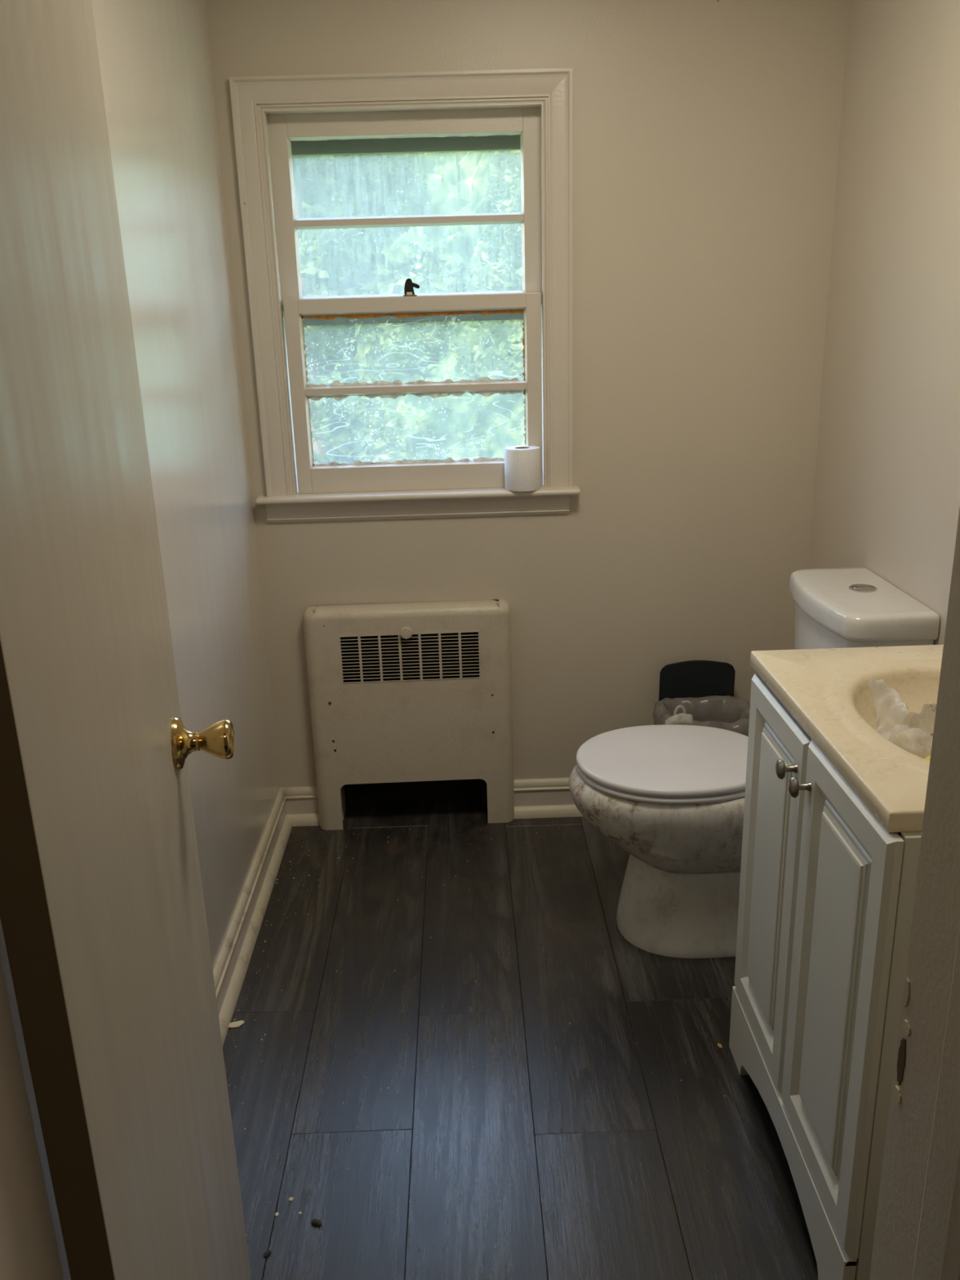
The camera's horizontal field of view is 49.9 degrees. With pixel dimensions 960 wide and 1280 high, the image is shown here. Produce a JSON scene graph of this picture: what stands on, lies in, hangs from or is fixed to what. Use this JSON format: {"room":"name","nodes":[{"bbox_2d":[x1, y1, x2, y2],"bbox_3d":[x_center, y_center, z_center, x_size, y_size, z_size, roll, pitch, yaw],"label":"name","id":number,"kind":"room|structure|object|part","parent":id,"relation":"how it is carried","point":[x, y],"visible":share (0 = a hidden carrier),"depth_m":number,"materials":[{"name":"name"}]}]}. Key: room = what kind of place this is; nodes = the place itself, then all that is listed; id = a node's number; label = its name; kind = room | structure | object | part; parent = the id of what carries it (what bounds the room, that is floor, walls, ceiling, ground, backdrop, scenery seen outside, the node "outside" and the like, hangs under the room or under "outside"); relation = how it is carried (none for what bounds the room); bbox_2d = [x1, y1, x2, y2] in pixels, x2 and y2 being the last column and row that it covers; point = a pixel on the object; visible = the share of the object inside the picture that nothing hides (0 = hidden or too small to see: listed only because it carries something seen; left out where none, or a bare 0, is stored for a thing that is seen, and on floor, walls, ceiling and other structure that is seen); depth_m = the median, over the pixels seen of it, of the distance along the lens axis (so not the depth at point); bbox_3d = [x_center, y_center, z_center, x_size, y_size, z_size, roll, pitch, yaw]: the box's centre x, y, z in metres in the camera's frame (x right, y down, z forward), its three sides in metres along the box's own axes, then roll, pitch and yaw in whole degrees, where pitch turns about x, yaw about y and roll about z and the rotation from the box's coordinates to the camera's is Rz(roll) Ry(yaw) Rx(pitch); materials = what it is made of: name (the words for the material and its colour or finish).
{"room":"bathroom","nodes":[
{"label":"bathroom","id":0,"kind":"room"},
{"bbox_2d":[0,0,280,1279],"bbox_3d":[-0.675,-0.255,1.760,0.120,2.440,2.215,-2,18,-1],"label":"wall","id":1,"kind":"structure","parent":0,"point":[154,55],"depth_m":2.27,"materials":[{"name":"paint"}]},
{"bbox_2d":[213,787,292,1046],"bbox_3d":[-0.569,0.846,2.118,0.031,0.118,2.215,-2,18,-1],"label":"baseboard","id":2,"kind":"structure","parent":1,"relation":"attached to","point":[230,969],"depth_m":2.59,"materials":[{"name":"paint"}]},
{"bbox_2d":[222,796,817,1279],"bbox_3d":[0.029,1.281,1.042,3.200,0.080,4.995,-2,18,-1],"label":"floor","id":3,"kind":"structure","parent":0,"point":[605,1166],"depth_m":2.10,"materials":[{"name":"plastic"}]},
{"bbox_2d":[228,1020,244,1027],"bbox_3d":[-0.541,0.851,2.285,0.039,0.006,0.020,-9,19,-22],"label":"flake","id":4,"kind":"object","parent":3,"relation":"on","point":[233,1024],"visible":1,"depth_m":2.28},
{"bbox_2d":[262,1249,271,1257],"bbox_3d":[-0.356,1.026,1.726,0.015,0.005,0.009,-16,23,-38],"label":"scrap","id":5,"kind":"object","parent":3,"relation":"on","point":[267,1253],"visible":1,"depth_m":1.72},
{"bbox_2d":[311,1218,321,1226],"bbox_3d":[-0.283,1.006,1.782,0.017,0.006,0.014,15,24,42],"label":"scrap","id":6,"kind":"object","parent":3,"relation":"on","point":[315,1222],"visible":1,"depth_m":1.78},
{"bbox_2d":[302,599,514,830],"bbox_3d":[-0.201,0.232,3.049,0.596,0.694,0.072,-2,18,-2],"label":"radiator cover","id":7,"kind":"object","parent":3,"relation":"on","point":[456,728],"visible":1,"depth_m":3.02,"materials":[{"name":"metal"}]},
{"bbox_3d":[-0.210,-0.021,2.940,0.036,0.036,0.020,-2,18,-2],"label":"knob","id":8,"kind":"part","parent":7,"relation":"part of","materials":[{"name":"paint"}]},
{"bbox_2d":[338,631,480,683],"bbox_3d":[-0.200,0.050,2.974,0.403,0.143,0.006,-2,18,-2],"label":"grille","id":9,"kind":"object","parent":7,"relation":"attached to","point":[404,634],"depth_m":2.97,"materials":[{"name":"metal"}]},
{"bbox_2d":[340,631,487,812],"bbox_3d":[-0.202,0.241,3.178,0.458,0.598,0.099,-2,18,-1],"label":"radiator","id":10,"kind":"object","parent":3,"relation":"on","point":[473,788],"visible":0.2,"depth_m":3.18,"materials":[{"name":"metal"}]},
{"bbox_3d":[-0.409,0.429,3.230,0.015,0.220,0.050,-2,18,-1],"label":"support leg","id":11,"kind":"part","parent":10,"relation":"part of","materials":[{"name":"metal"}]},
{"bbox_3d":[0.011,0.415,3.235,0.015,0.220,0.050,-2,18,-1],"label":"support leg","id":12,"kind":"part","parent":10,"relation":"part of","materials":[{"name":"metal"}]},
{"bbox_2d":[224,822,725,1226],"bbox_3d":[0.169,0.781,2.440,1.449,0.003,1.511,-2,18,-1],"label":"floor grit","id":13,"kind":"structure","parent":3,"relation":"on","point":[482,823],"depth_m":2.51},
{"bbox_2d":[653,660,750,736],"bbox_3d":[0.644,0.335,2.964,0.288,0.505,0.242,-2,18,-1],"label":"trash bin","id":14,"kind":"object","parent":3,"relation":"on","point":[691,692],"visible":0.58,"depth_m":2.99,"materials":[{"name":"black plastic"}]},
{"bbox_3d":[0.634,0.139,3.021,0.221,0.168,0.012,-2,18,-1],"label":"bin lid","id":15,"kind":"part","parent":14,"relation":"part of","materials":[{"name":"black plastic"}]},
{"bbox_2d":[568,567,939,958],"bbox_3d":[0.591,0.301,2.481,0.754,0.868,0.432,-2,18,-1],"label":"toilet","id":16,"kind":"object","parent":3,"relation":"on","point":[670,797],"visible":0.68,"depth_m":2.39,"materials":[{"name":"ceramic"}]},
{"bbox_3d":[0.520,0.411,2.515,0.606,0.217,0.390,-2,18,-1],"label":"bowl","id":17,"kind":"part","parent":16,"relation":"part of","materials":[{"name":"ceramic"}]},
{"bbox_3d":[0.462,0.282,2.472,0.463,0.020,0.384,-2,18,-1],"label":"seat lid","id":18,"kind":"part","parent":16,"relation":"part of","materials":[{"name":"plastic"}]},
{"bbox_3d":[0.862,0.117,2.427,0.198,0.378,0.406,-2,18,-1],"label":"tank","id":19,"kind":"part","parent":16,"relation":"part of","materials":[{"name":"ceramic"}]},
{"bbox_3d":[0.851,-0.088,2.361,0.212,0.055,0.432,-2,18,-1],"label":"tank lid","id":20,"kind":"part","parent":16,"relation":"part of","materials":[{"name":"ceramic"}]},
{"bbox_2d":[728,673,921,1279],"bbox_3d":[0.734,0.548,1.744,0.490,0.845,0.650,-2,18,-1],"label":"vanity cabinet","id":21,"kind":"object","parent":3,"relation":"on","point":[826,897],"visible":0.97,"depth_m":1.59,"materials":[{"name":"paint"}]},
{"bbox_3d":[0.525,0.434,1.874,0.018,0.680,0.317,-2,18,-1],"label":"door","id":22,"kind":"part","parent":21,"relation":"part of","materials":[{"name":"paint"}]},
{"bbox_3d":[0.495,0.208,1.669,0.032,0.034,0.034,-2,18,-1],"label":"knob","id":23,"kind":"part","parent":21,"relation":"part of","materials":[{"name":"silver metal"}]},
{"bbox_3d":[0.538,0.818,1.828,0.018,0.010,0.648,-2,18,-1],"label":"toe rail","id":24,"kind":"part","parent":21,"relation":"part of","materials":[{"name":"paint"}]},
{"bbox_3d":[0.497,0.228,1.604,0.032,0.034,0.034,-2,18,-1],"label":"knob","id":25,"kind":"part","parent":21,"relation":"part of","materials":[{"name":"silver metal"}]},
{"bbox_3d":[0.532,0.531,1.563,0.018,0.687,0.324,-2,18,-1],"label":"door","id":26,"kind":"part","parent":21,"relation":"part of","materials":[{"name":"paint"}]},
{"bbox_2d":[750,644,943,832],"bbox_3d":[0.744,0.166,1.640,0.459,0.124,0.650,-2,18,-1],"label":"countertop","id":27,"kind":"structure","parent":21,"relation":"on","point":[838,696],"depth_m":1.74,"materials":[{"name":"stone"}]},
{"bbox_2d":[910,702,935,751],"bbox_3d":[0.772,0.149,1.687,0.134,0.108,0.042,13,23,38],"label":"plastic wrapper","id":28,"kind":"object","parent":27,"relation":"on","point":[928,711],"visible":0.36,"depth_m":1.71,"materials":[{"name":"plastic"}]},
{"bbox_2d":[923,755,930,760],"bbox_3d":[0.700,0.196,1.591,0.053,0.031,0.048,-2,18,-1],"label":"wrapper","id":29,"kind":"object","parent":27,"relation":"on","point":[928,757],"visible":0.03,"depth_m":1.59,"materials":[{"name":"yellow plastic"}]},
{"bbox_2d":[205,0,849,820],"bbox_3d":[0.145,-0.654,2.919,1.815,2.440,0.200,-2,18,-1],"label":"wall","id":30,"kind":"structure","parent":0,"point":[706,133],"depth_m":2.78,"materials":[{"name":"paint"}]},
{"bbox_2d":[281,786,319,826],"bbox_3d":[-0.546,0.510,3.157,0.122,0.118,0.031,-2,18,-1],"label":"baseboard","id":31,"kind":"structure","parent":30,"relation":"attached to","point":[302,809],"depth_m":3.16,"materials":[{"name":"paint"}]},
{"bbox_3d":[-0.547,0.468,3.151,0.122,0.035,0.017,-2,18,-1],"label":"cap moulding","id":32,"kind":"part","parent":31,"relation":"part of","materials":[{"name":"paint"}]},
{"bbox_3d":[-0.544,0.552,3.164,0.122,0.033,0.018,-2,18,-1],"label":"shoe moulding","id":33,"kind":"part","parent":31,"relation":"part of","materials":[{"name":"paint"}]},
{"bbox_2d":[228,67,580,523],"bbox_3d":[-0.186,-0.900,2.815,0.893,1.117,0.272,-2,18,-1],"label":"window","id":34,"kind":"structure","parent":30,"relation":"in","point":[277,118],"depth_m":2.73,"materials":[{"name":"paint"}]},
{"bbox_3d":[-0.574,-0.894,2.709,0.060,1.042,0.020,-2,18,-1],"label":"casing","id":35,"kind":"part","parent":34,"relation":"part of","materials":[{"name":"paint"}]},
{"bbox_3d":[-0.518,-1.120,2.720,0.055,0.485,0.032,-2,18,-1],"label":"sash","id":36,"kind":"part","parent":34,"relation":"part of","materials":[{"name":"paint"}]},
{"bbox_3d":[-0.496,-0.661,2.829,0.039,0.516,0.032,-2,18,-1],"label":"sash","id":37,"kind":"part","parent":34,"relation":"part of","materials":[{"name":"paint"}]},
{"bbox_3d":[-0.177,-0.791,2.797,0.606,0.195,0.002,-2,18,-1],"label":"pane","id":38,"kind":"part","parent":34,"relation":"part of","materials":[{"name":"clear glass"}]},
{"bbox_3d":[-0.194,-1.374,2.563,0.847,0.060,0.020,-2,18,-1],"label":"casing","id":39,"kind":"part","parent":34,"relation":"part of","materials":[{"name":"paint"}]},
{"bbox_3d":[-0.193,-1.333,2.659,0.606,0.060,0.032,-2,18,-1],"label":"rail","id":40,"kind":"part","parent":34,"relation":"part of","materials":[{"name":"paint"}]},
{"bbox_3d":[-0.195,-1.336,2.723,0.715,0.092,0.020,-2,18,-1],"label":"storm frame","id":41,"kind":"part","parent":34,"relation":"part of","materials":[{"name":"white metal"}]},
{"bbox_3d":[-0.188,-1.108,2.796,0.655,0.388,0.002,-2,18,-1],"label":"storm pane","id":42,"kind":"part","parent":34,"relation":"part of","materials":[{"name":"clear glass"}]},
{"bbox_3d":[-0.168,-0.459,2.901,0.606,0.069,0.032,-2,18,-1],"label":"rail","id":43,"kind":"part","parent":34,"relation":"part of","materials":[{"name":"paint"}]},
{"bbox_3d":[-0.182,-0.939,2.747,0.045,0.046,0.026,-2,18,-1],"label":"sash latch","id":44,"kind":"part","parent":34,"relation":"part of","materials":[{"name":"black metal"}]},
{"bbox_3d":[-0.180,-0.899,2.759,0.606,0.036,0.032,-2,18,-1],"label":"rail","id":45,"kind":"part","parent":34,"relation":"part of","materials":[{"name":"paint"}]},
{"bbox_3d":[-0.181,-0.915,2.794,0.606,0.032,0.032,-2,18,-1],"label":"rail","id":46,"kind":"part","parent":34,"relation":"part of","materials":[{"name":"paint"}]},
{"bbox_3d":[-0.182,-0.903,2.863,0.715,0.043,0.020,-2,18,-1],"label":"storm rail","id":47,"kind":"part","parent":34,"relation":"part of","materials":[{"name":"grey metal"}]},
{"bbox_2d":[504,445,540,491],"bbox_3d":[0.117,-0.475,2.852,0.099,0.113,0.099,-2,18,-1],"label":"toilet roll","id":48,"kind":"object","parent":34,"relation":"on","point":[522,463],"visible":1,"depth_m":2.81,"materials":[{"name":"paper"}]},
{"bbox_3d":[0.213,-0.920,2.719,0.060,1.042,0.020,-2,18,-1],"label":"casing","id":49,"kind":"part","parent":34,"relation":"part of","materials":[{"name":"paint"}]},
{"bbox_2d":[513,777,582,818],"bbox_3d":[0.531,0.475,3.171,0.872,0.118,0.031,-2,18,-1],"label":"baseboard","id":50,"kind":"structure","parent":30,"relation":"attached to","point":[550,797],"depth_m":3.17,"materials":[{"name":"paint"}]},
{"bbox_3d":[0.529,0.433,3.165,0.872,0.035,0.017,-2,18,-1],"label":"cap moulding","id":51,"kind":"part","parent":50,"relation":"part of","materials":[{"name":"paint"}]},
{"bbox_3d":[0.532,0.517,3.178,0.872,0.033,0.018,-2,18,-1],"label":"shoe moulding","id":52,"kind":"part","parent":50,"relation":"part of","materials":[{"name":"paint"}]},
{"bbox_2d":[808,0,959,644],"bbox_3d":[1.018,-0.310,1.781,0.120,2.440,2.215,-2,18,-1],"label":"wall","id":53,"kind":"structure","parent":0,"point":[886,498],"depth_m":2.33,"materials":[{"name":"paint"}]},
{"bbox_3d":[0.197,0.076,0.659,1.815,2.440,0.120,-2,18,-1],"label":"wall","id":54,"kind":"structure","parent":0,"visible":0},
{"bbox_2d":[0,0,250,1279],"bbox_3d":[-0.338,0.172,1.075,0.107,2.010,0.647,-4,18,-7],"label":"door","id":55,"kind":"structure","parent":54,"relation":"in","point":[103,917],"depth_m":0.93,"materials":[{"name":"paint"}]},
{"bbox_3d":[-0.356,0.131,1.335,0.072,0.069,0.069,-4,18,-7],"label":"knob","id":56,"kind":"part","parent":55,"relation":"part of","materials":[{"name":"gold metal"}]},
{"bbox_2d":[0,507,959,1279],"bbox_3d":[-0.015,0.253,0.698,0.830,2.090,0.146,-2,18,-1],"label":"trim","id":57,"kind":"structure","parent":54,"relation":"attached to","point":[917,1235],"depth_m":0.74,"materials":[{"name":"paint"}]},
{"bbox_2d":[893,977,911,1102],"bbox_3d":[0.323,0.307,0.787,0.002,0.108,0.017,-2,18,-1],"label":"strike mortise","id":58,"kind":"object","parent":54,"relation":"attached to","point":[902,1050],"visible":1,"depth_m":0.79,"materials":[{"name":"paint"}]},
{"label":"outside","id":59,"kind":"structure","parent":0,"visible":0},
{"bbox_3d":[-0.507,-5.682,26.073,60.000,0.200,46.875,-2,18,-1],"label":"ground","id":60,"kind":"structure","parent":59,"visible":0},
{"bbox_2d":[292,152,471,464],"bbox_3d":[-1.161,-1.835,6.853,2.353,4.339,1.948,7,20,25],"label":"tree","id":61,"kind":"object","parent":60,"relation":"on","point":[314,274],"visible":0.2,"depth_m":6.37,"materials":[{"name":"green plant"}]},
{"bbox_2d":[301,150,525,463],"bbox_3d":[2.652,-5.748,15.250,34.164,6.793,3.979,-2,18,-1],"label":"tree","id":62,"kind":"object","parent":60,"relation":"on","point":[455,426],"visible":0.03,"depth_m":14.52,"materials":[{"name":"green plant"}]},
{"bbox_2d":[367,150,524,413],"bbox_3d":[0.759,-3.131,9.539,2.985,5.047,2.622,-15,22,-35],"label":"tree","id":63,"kind":"object","parent":60,"relation":"on","point":[512,238],"visible":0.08,"depth_m":9.54,"materials":[{"name":"green plant"}]}
]}

